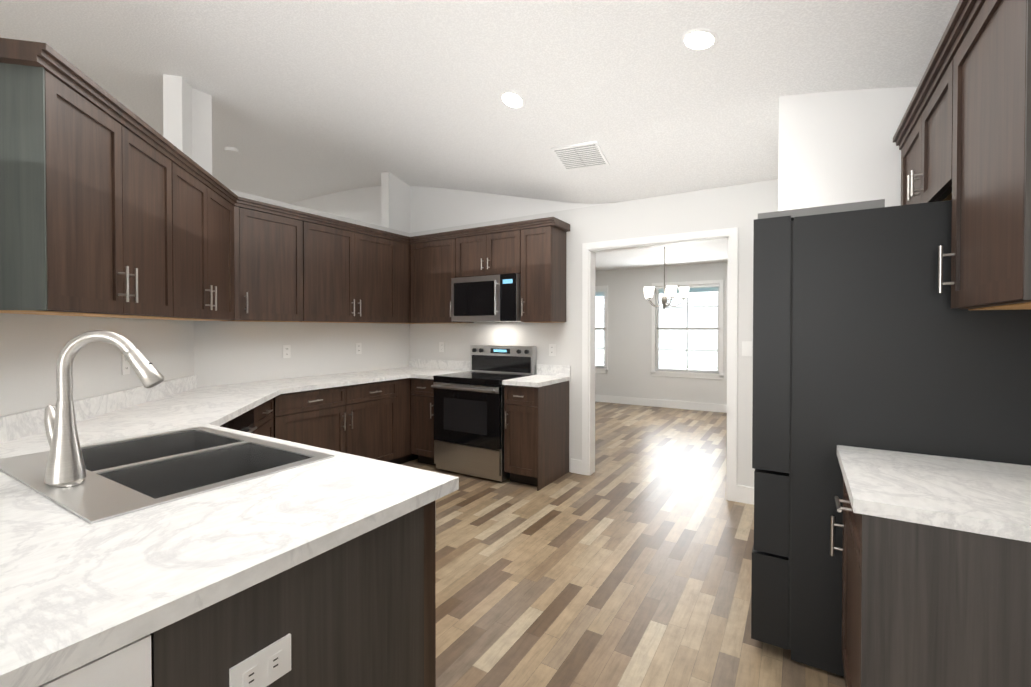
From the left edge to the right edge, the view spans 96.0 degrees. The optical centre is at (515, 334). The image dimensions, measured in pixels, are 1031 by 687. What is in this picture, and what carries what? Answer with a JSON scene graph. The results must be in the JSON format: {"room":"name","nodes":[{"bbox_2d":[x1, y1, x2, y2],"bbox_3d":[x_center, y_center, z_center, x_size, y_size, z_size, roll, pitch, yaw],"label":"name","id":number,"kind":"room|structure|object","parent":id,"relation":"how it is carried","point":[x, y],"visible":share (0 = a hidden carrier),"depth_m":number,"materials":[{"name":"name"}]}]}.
{"room":"kitchen","nodes":[
{"label":"kitchen","id":0,"kind":"room"},
{"bbox_2d":[38,634,151,686],"bbox_3d":[-1.140,0.917,0.915,1.122,0.872,0.298,0,1,32],"label":"wall","id":1,"kind":"structure","parent":0,"point":[128,665],"depth_m":0.71,"materials":[{"name":"white paint"}]},
{"bbox_2d":[0,313,193,416],"bbox_3d":[-2.131,0.091,1.907,0.120,2.500,3.350,0,1,-13],"label":"wall","id":2,"kind":"structure","parent":0,"point":[32,346],"depth_m":2.30,"materials":[{"name":"white paint"}]},
{"bbox_2d":[0,38,71,313],"bbox_3d":[-1.819,-0.527,1.631,0.232,0.884,0.274,0,1,32],"label":"upper cabinet","id":3,"kind":"object","parent":2,"relation":"attached to","point":[34,279],"depth_m":1.64,"materials":[{"name":"brown wood"}]},
{"bbox_2d":[121,354,129,374],"bbox_3d":[-2.249,0.173,2.677,0.008,0.116,0.072,0,1,-13],"label":"electrical outlet plate","id":4,"kind":"object","parent":2,"relation":"attached to","point":[125,366],"depth_m":2.66,"materials":[{"name":"white plastic"}]},
{"bbox_2d":[35,66,251,317],"bbox_3d":[-1.928,-0.533,2.088,0.880,0.884,0.926,0,1,32],"label":"upper cabinet","id":5,"kind":"object","parent":2,"relation":"attached to","point":[111,206],"depth_m":2.28,"materials":[{"name":"brown wood"}]},
{"bbox_2d":[137,200,295,321],"bbox_3d":[-2.132,-0.543,2.970,0.928,0.884,0.901,0,1,32],"label":"upper cabinet","id":6,"kind":"object","parent":2,"relation":"attached to","point":[273,226],"depth_m":3.75,"materials":[{"name":"brown wood"}]},
{"bbox_2d":[296,214,311,321],"bbox_3d":[-2.085,-0.553,3.839,0.321,0.884,0.628,0,1,32],"label":"upper cabinet","id":7,"kind":"object","parent":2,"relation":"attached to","point":[303,225],"depth_m":3.98,"materials":[{"name":"brown wood"}]},
{"bbox_2d":[163,74,211,174],"bbox_3d":[-2.480,-1.577,3.509,0.233,0.800,0.338,0,1,32],"label":"column","id":8,"kind":"structure","parent":0,"point":[187,119],"depth_m":3.47,"materials":[{"name":"white paint"}]},
{"bbox_2d":[194,189,409,386],"bbox_3d":[-1.924,0.062,4.540,0.120,2.500,2.350,0,1,32],"label":"wall","id":9,"kind":"structure","parent":0,"point":[230,352],"depth_m":4.24,"materials":[{"name":"white paint"}]},
{"bbox_2d":[283,345,290,357],"bbox_3d":[-2.066,0.156,4.188,0.008,0.116,0.072,0,1,32],"label":"electrical outlet plate","id":10,"kind":"object","parent":9,"relation":"attached to","point":[286,348],"depth_m":4.19,"materials":[{"name":"white plastic"}]},
{"bbox_2d":[312,218,363,321],"bbox_3d":[-1.812,-0.558,4.284,0.321,0.884,0.655,0,1,32],"label":"upper cabinet","id":11,"kind":"object","parent":9,"relation":"attached to","point":[337,260],"depth_m":4.27,"materials":[{"name":"brown wood"}]},
{"bbox_2d":[356,343,361,353],"bbox_3d":[-1.647,0.148,4.870,0.008,0.116,0.072,0,1,32],"label":"electrical outlet plate","id":12,"kind":"object","parent":9,"relation":"attached to","point":[358,345],"depth_m":4.87,"materials":[{"name":"white plastic"}]},
{"bbox_2d":[348,230,391,322],"bbox_3d":[-1.544,-0.563,4.719,0.321,0.884,0.593,0,1,32],"label":"upper cabinet","id":13,"kind":"object","parent":9,"relation":"attached to","point":[376,249],"depth_m":4.67,"materials":[{"name":"brown wood"}]},
{"bbox_2d":[392,234,415,323],"bbox_3d":[-1.320,-0.566,5.021,0.387,0.884,0.271,0,1,32],"label":"upper cabinet","id":14,"kind":"object","parent":9,"relation":"attached to","point":[403,249],"depth_m":4.98,"materials":[{"name":"brown wood"}]},
{"bbox_2d":[381,172,410,232],"bbox_3d":[-1.388,-1.598,5.395,0.120,0.800,0.340,0,1,32],"label":"column","id":15,"kind":"structure","parent":0,"point":[395,202],"depth_m":5.29,"materials":[{"name":"white paint"}]},
{"bbox_2d":[0,0,958,270],"bbox_3d":[-2.209,-1.500,3.753,9.600,0.760,12.640,0,1,32],"label":"ceiling","id":16,"kind":"structure","parent":0,"point":[313,98],"depth_m":3.03,"materials":[{"name":"white paint"}]},
{"bbox_2d":[224,147,238,154],"bbox_3d":[-2.895,-1.874,4.734,0.130,0.036,0.130,0,1,32],"label":"smoke detector","id":17,"kind":"object","parent":16,"relation":"attached to","point":[232,150],"visible":1,"depth_m":4.71,"materials":[{"name":"white plastic"}]},
{"bbox_2d":[499,90,525,108],"bbox_3d":[-0.020,-1.603,3.170,0.188,0.062,0.184,0,1,32],"label":"recessed light","id":18,"kind":"object","parent":16,"relation":"in","point":[512,99],"visible":1,"depth_m":3.16,"materials":[{"name":"white plastic"}]},
{"bbox_2d":[551,141,609,170],"bbox_3d":[0.509,-1.386,3.632,0.385,0.119,0.290,0,1,32],"label":"ceiling vent","id":19,"kind":"object","parent":16,"relation":"in","point":[588,155],"visible":1,"depth_m":3.62,"materials":[{"name":"white metal"}]},
{"bbox_2d":[644,246,688,308],"bbox_3d":[1.941,-0.740,6.026,0.588,0.830,0.568,0,1,32],"label":"chandelier","id":20,"kind":"object","parent":16,"relation":"hanging from","point":[670,292],"visible":0.98,"depth_m":5.91,"materials":[{"name":"white glass"}]},
{"bbox_2d":[680,28,718,50],"bbox_3d":[0.932,-1.493,2.351,0.186,0.044,0.190,0,1,32],"label":"recessed light","id":21,"kind":"object","parent":16,"relation":"in","point":[699,39],"visible":1,"depth_m":2.34,"materials":[{"name":"white plastic"}]},
{"bbox_2d":[289,179,777,486],"bbox_3d":[-1.153,-0.350,5.523,9.560,3.300,0.140,0,1,32],"label":"wall","id":22,"kind":"structure","parent":0,"point":[741,207],"depth_m":4.40,"materials":[{"name":"white paint"}]},
{"bbox_2d":[439,342,443,351],"bbox_3d":[-0.835,0.144,5.245,0.072,0.116,0.008,0,1,32],"label":"electrical outlet plate","id":23,"kind":"object","parent":22,"relation":"attached to","point":[441,344],"depth_m":5.24,"materials":[{"name":"white plastic"}]},
{"bbox_2d":[416,234,473,323],"bbox_3d":[-0.793,-0.566,5.022,0.625,0.884,0.321,0,1,32],"label":"upper cabinet","id":24,"kind":"object","parent":22,"relation":"attached to","point":[435,257],"depth_m":4.88,"materials":[{"name":"brown wood"}]},
{"bbox_2d":[456,230,491,277],"bbox_3d":[-0.338,-0.790,4.740,0.438,0.429,0.321,0,1,32],"label":"upper cabinet","id":25,"kind":"object","parent":22,"relation":"attached to","point":[474,248],"depth_m":4.60,"materials":[{"name":"brown wood"}]},
{"bbox_2d":[451,273,521,321],"bbox_3d":[-0.232,-0.346,4.605,0.754,0.439,0.448,0,1,32],"label":"microwave","id":26,"kind":"object","parent":25,"relation":"attached to","point":[492,298],"visible":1,"depth_m":4.43,"materials":[{"name":"silver metal"}]},
{"bbox_2d":[492,226,519,274],"bbox_3d":[-0.061,-0.788,4.569,0.439,0.429,0.321,0,1,32],"label":"upper cabinet","id":27,"kind":"object","parent":22,"relation":"attached to","point":[505,239],"depth_m":4.40,"materials":[{"name":"brown wood"}]},
{"bbox_2d":[520,222,567,321],"bbox_3d":[0.265,-0.559,4.372,0.320,0.884,0.321,0,1,32],"label":"upper cabinet","id":28,"kind":"object","parent":22,"relation":"attached to","point":[542,244],"depth_m":4.25,"materials":[{"name":"brown wood"}]},
{"bbox_2d":[549,344,555,355],"bbox_3d":[0.359,0.152,4.512,0.072,0.116,0.008,0,1,32],"label":"electrical outlet plate","id":29,"kind":"object","parent":22,"relation":"attached to","point":[552,347],"depth_m":4.51,"materials":[{"name":"white plastic"}]},
{"bbox_2d":[571,458,581,470],"bbox_3d":[-0.511,1.239,5.213,2.838,0.130,0.014,0,1,32],"label":"baseboard","id":30,"kind":"structure","parent":22,"relation":"attached to","point":[576,464],"depth_m":4.38,"materials":[{"name":"white wood"}]},
{"bbox_2d":[582,227,737,501],"bbox_3d":[1.223,0.236,4.058,1.314,2.162,0.152,0,1,32],"label":"door frame","id":31,"kind":"structure","parent":22,"relation":"attached to","point":[591,249],"depth_m":3.99,"materials":[{"name":"white wood"}]},
{"bbox_2d":[736,485,753,504],"bbox_3d":[1.870,1.257,3.593,0.288,0.130,0.014,0,1,32],"label":"baseboard","id":32,"kind":"structure","parent":22,"relation":"attached to","point":[744,494],"depth_m":3.63,"materials":[{"name":"white wood"}]},
{"bbox_2d":[742,341,751,355],"bbox_3d":[1.807,0.112,3.621,0.072,0.116,0.008,0,1,32],"label":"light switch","id":33,"kind":"object","parent":22,"relation":"attached to","point":[746,351],"depth_m":3.62,"materials":[{"name":"white plastic"}]},
{"bbox_2d":[400,401,845,686],"bbox_3d":[-2.226,1.345,3.796,9.560,0.050,12.640,0,1,32],"label":"floor","id":34,"kind":"structure","parent":0,"point":[627,562],"depth_m":2.59,"materials":[{"name":"brown wood"}]},
{"bbox_2d":[220,422,235,429],"bbox_3d":[-1.827,0.901,2.236,0.572,0.874,0.572,0,1,32],"label":"base cabinet","id":35,"kind":"object","parent":34,"relation":"on","point":[232,425],"depth_m":2.59,"materials":[{"name":"brown wood"}]},
{"bbox_2d":[228,414,273,437],"bbox_3d":[-1.636,0.898,2.732,0.481,0.868,0.482,0,1,32],"label":"base cabinet","id":36,"kind":"object","parent":34,"relation":"on","point":[259,420],"depth_m":3.09,"materials":[{"name":"brown wood"}]},
{"bbox_2d":[236,402,273,417],"bbox_3d":[-1.913,0.896,2.654,0.845,0.874,0.905,0,1,32],"label":"drawer","id":37,"kind":"object","parent":34,"relation":"on","point":[267,407],"depth_m":3.17,"materials":[{"name":"brown wood"}]},
{"bbox_2d":[0,358,469,686],"bbox_3d":[-1.000,0.384,2.994,3.072,0.137,4.016,0,1,32],"label":"countertop","id":38,"kind":"structure","parent":37,"relation":"on","point":[76,591],"depth_m":1.04,"materials":[{"name":"stone"}]},
{"bbox_2d":[44,330,164,486],"bbox_3d":[-1.232,0.207,1.378,0.319,0.439,0.221,0,1,32],"label":"faucet","id":39,"kind":"object","parent":38,"relation":"on","point":[65,467],"visible":1,"depth_m":1.34,"materials":[{"name":"silver metal"}]},
{"bbox_2d":[0,426,333,522],"bbox_3d":[-1.207,0.525,1.596,0.940,0.200,0.655,0,1,32],"label":"sink","id":40,"kind":"object","parent":38,"relation":"in","point":[128,475],"visible":0.5,"depth_m":1.62,"materials":[{"name":"silver metal"}]},
{"bbox_2d":[150,501,435,686],"bbox_3d":[-0.630,0.912,1.228,0.560,0.874,0.757,0,1,32],"label":"base cabinet","id":41,"kind":"object","parent":34,"relation":"on","point":[359,611],"visible":0.35,"depth_m":1.03,"materials":[{"name":"brown wood"}]},
{"bbox_2d":[229,633,290,686],"bbox_3d":[-0.493,0.653,0.903,0.008,0.074,0.118,0,1,32],"label":"outlet","id":42,"kind":"object","parent":41,"relation":"attached to","point":[267,665],"visible":1,"depth_m":0.91,"materials":[{"name":"white plastic"}]},
{"bbox_2d":[273,385,352,454],"bbox_3d":[-1.874,0.882,3.916,0.616,0.874,0.693,0,1,32],"label":"base cabinet","id":43,"kind":"object","parent":34,"relation":"on","point":[321,418],"depth_m":3.78,"materials":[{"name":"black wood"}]},
{"bbox_2d":[353,379,400,464],"bbox_3d":[-1.582,0.876,4.392,0.616,0.874,0.656,0,1,32],"label":"base cabinet","id":44,"kind":"object","parent":34,"relation":"on","point":[370,420],"depth_m":4.32,"materials":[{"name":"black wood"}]},
{"bbox_2d":[401,378,412,463],"bbox_3d":[-1.377,0.873,4.725,0.616,0.874,0.238,0,1,32],"label":"base cabinet","id":45,"kind":"object","parent":34,"relation":"on","point":[406,455],"depth_m":4.62,"materials":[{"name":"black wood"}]},
{"bbox_2d":[411,378,435,465],"bbox_3d":[-0.759,0.871,4.821,0.332,0.874,0.656,0,1,32],"label":"base cabinet","id":46,"kind":"object","parent":34,"relation":"on","point":[422,419],"visible":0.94,"depth_m":4.60,"materials":[{"name":"brown wood"}]},
{"bbox_2d":[431,345,535,481],"bbox_3d":[-0.307,0.715,4.496,0.758,1.195,0.729,0,1,32],"label":"stove","id":47,"kind":"object","parent":34,"relation":"on","point":[468,422],"visible":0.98,"depth_m":4.28,"materials":[{"name":"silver metal"}]},
{"bbox_2d":[504,381,568,490],"bbox_3d":[0.195,0.878,4.234,0.342,0.874,0.656,0,1,32],"label":"base cabinet","id":48,"kind":"object","parent":34,"relation":"on","point":[536,436],"visible":1,"depth_m":4.04,"materials":[{"name":"brown wood"}]},
{"bbox_2d":[502,364,570,386],"bbox_3d":[0.205,0.369,4.236,0.359,0.137,0.638,0,1,32],"label":"countertop","id":49,"kind":"structure","parent":48,"relation":"on","point":[546,375],"depth_m":4.30,"materials":[{"name":"stone"}]},
{"bbox_2d":[751,199,1030,676],"bbox_3d":[1.613,0.416,2.114,0.887,1.847,0.908,0,1,32],"label":"fridge","id":50,"kind":"object","parent":34,"relation":"on","point":[865,335],"visible":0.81,"depth_m":1.79,"materials":[{"name":"black metal"}]},
{"bbox_2d":[830,478,1030,686],"bbox_3d":[1.332,0.911,1.357,0.656,0.874,0.651,0,1,32],"label":"base cabinet","id":51,"kind":"object","parent":34,"relation":"on","point":[923,605],"visible":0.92,"depth_m":1.16,"materials":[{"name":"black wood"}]},
{"bbox_2d":[837,445,1030,541],"bbox_3d":[1.342,0.402,1.346,0.638,0.137,0.669,0,1,32],"label":"countertop","id":52,"kind":"structure","parent":51,"relation":"on","point":[990,498],"depth_m":1.29,"materials":[{"name":"stone"}]},
{"bbox_2d":[595,262,727,404],"bbox_3d":[2.707,0.021,8.085,5.660,2.500,0.140,0,1,32],"label":"wall","id":53,"kind":"structure","parent":0,"point":[628,374],"depth_m":8.28,"materials":[{"name":"white paint"}]},
{"bbox_2d":[595,285,607,372],"bbox_3d":[1.176,-0.094,8.992,1.340,1.630,0.144,0,1,32],"label":"dining room window","id":54,"kind":"structure","parent":53,"relation":"in","point":[601,329],"depth_m":8.77,"materials":[{"name":"white glass"}]},
{"bbox_2d":[595,394,726,412],"bbox_3d":[2.381,1.205,8.208,4.710,0.130,0.014,0,1,32],"label":"baseboard","id":55,"kind":"structure","parent":53,"relation":"attached to","point":[598,398],"depth_m":8.08,"materials":[{"name":"white wood"}]},
{"bbox_2d":[651,280,723,378],"bbox_3d":[2.922,-0.082,7.919,1.180,1.630,0.144,0,1,32],"label":"dining room window","id":56,"kind":"structure","parent":53,"relation":"in","point":[689,335],"depth_m":7.93,"materials":[{"name":"white glass"}]},
{"bbox_2d":[778,94,805,210],"bbox_3d":[1.823,-0.322,3.070,0.120,3.300,0.925,0,1,32],"label":"wall","id":57,"kind":"structure","parent":0,"point":[792,108],"depth_m":2.66,"materials":[{"name":"white paint"}]},
{"bbox_2d":[806,87,916,207],"bbox_3d":[2.000,-0.315,2.489,0.730,3.300,0.120,0,1,32],"label":"wall","id":58,"kind":"structure","parent":0,"point":[837,147],"depth_m":2.51,"materials":[{"name":"white paint"}]},
{"bbox_3d":[0.650,-0.281,-0.538,0.140,3.300,8.300,0,1,32],"label":"wall","id":59,"kind":"structure","parent":0,"visible":0},
{"bbox_2d":[897,56,944,204],"bbox_3d":[1.879,-0.753,1.908,0.322,0.439,0.957,0,1,32],"label":"upper cabinet","id":60,"kind":"object","parent":59,"relation":"attached to","point":[922,143],"depth_m":1.93,"materials":[{"name":"brown wood"}]},
{"bbox_2d":[945,0,1030,309],"bbox_3d":[1.466,-0.523,1.238,0.322,0.884,0.616,0,1,32],"label":"upper cabinet","id":61,"kind":"object","parent":59,"relation":"attached to","point":[962,138],"depth_m":1.29,"materials":[{"name":"brown wood"}]}
]}

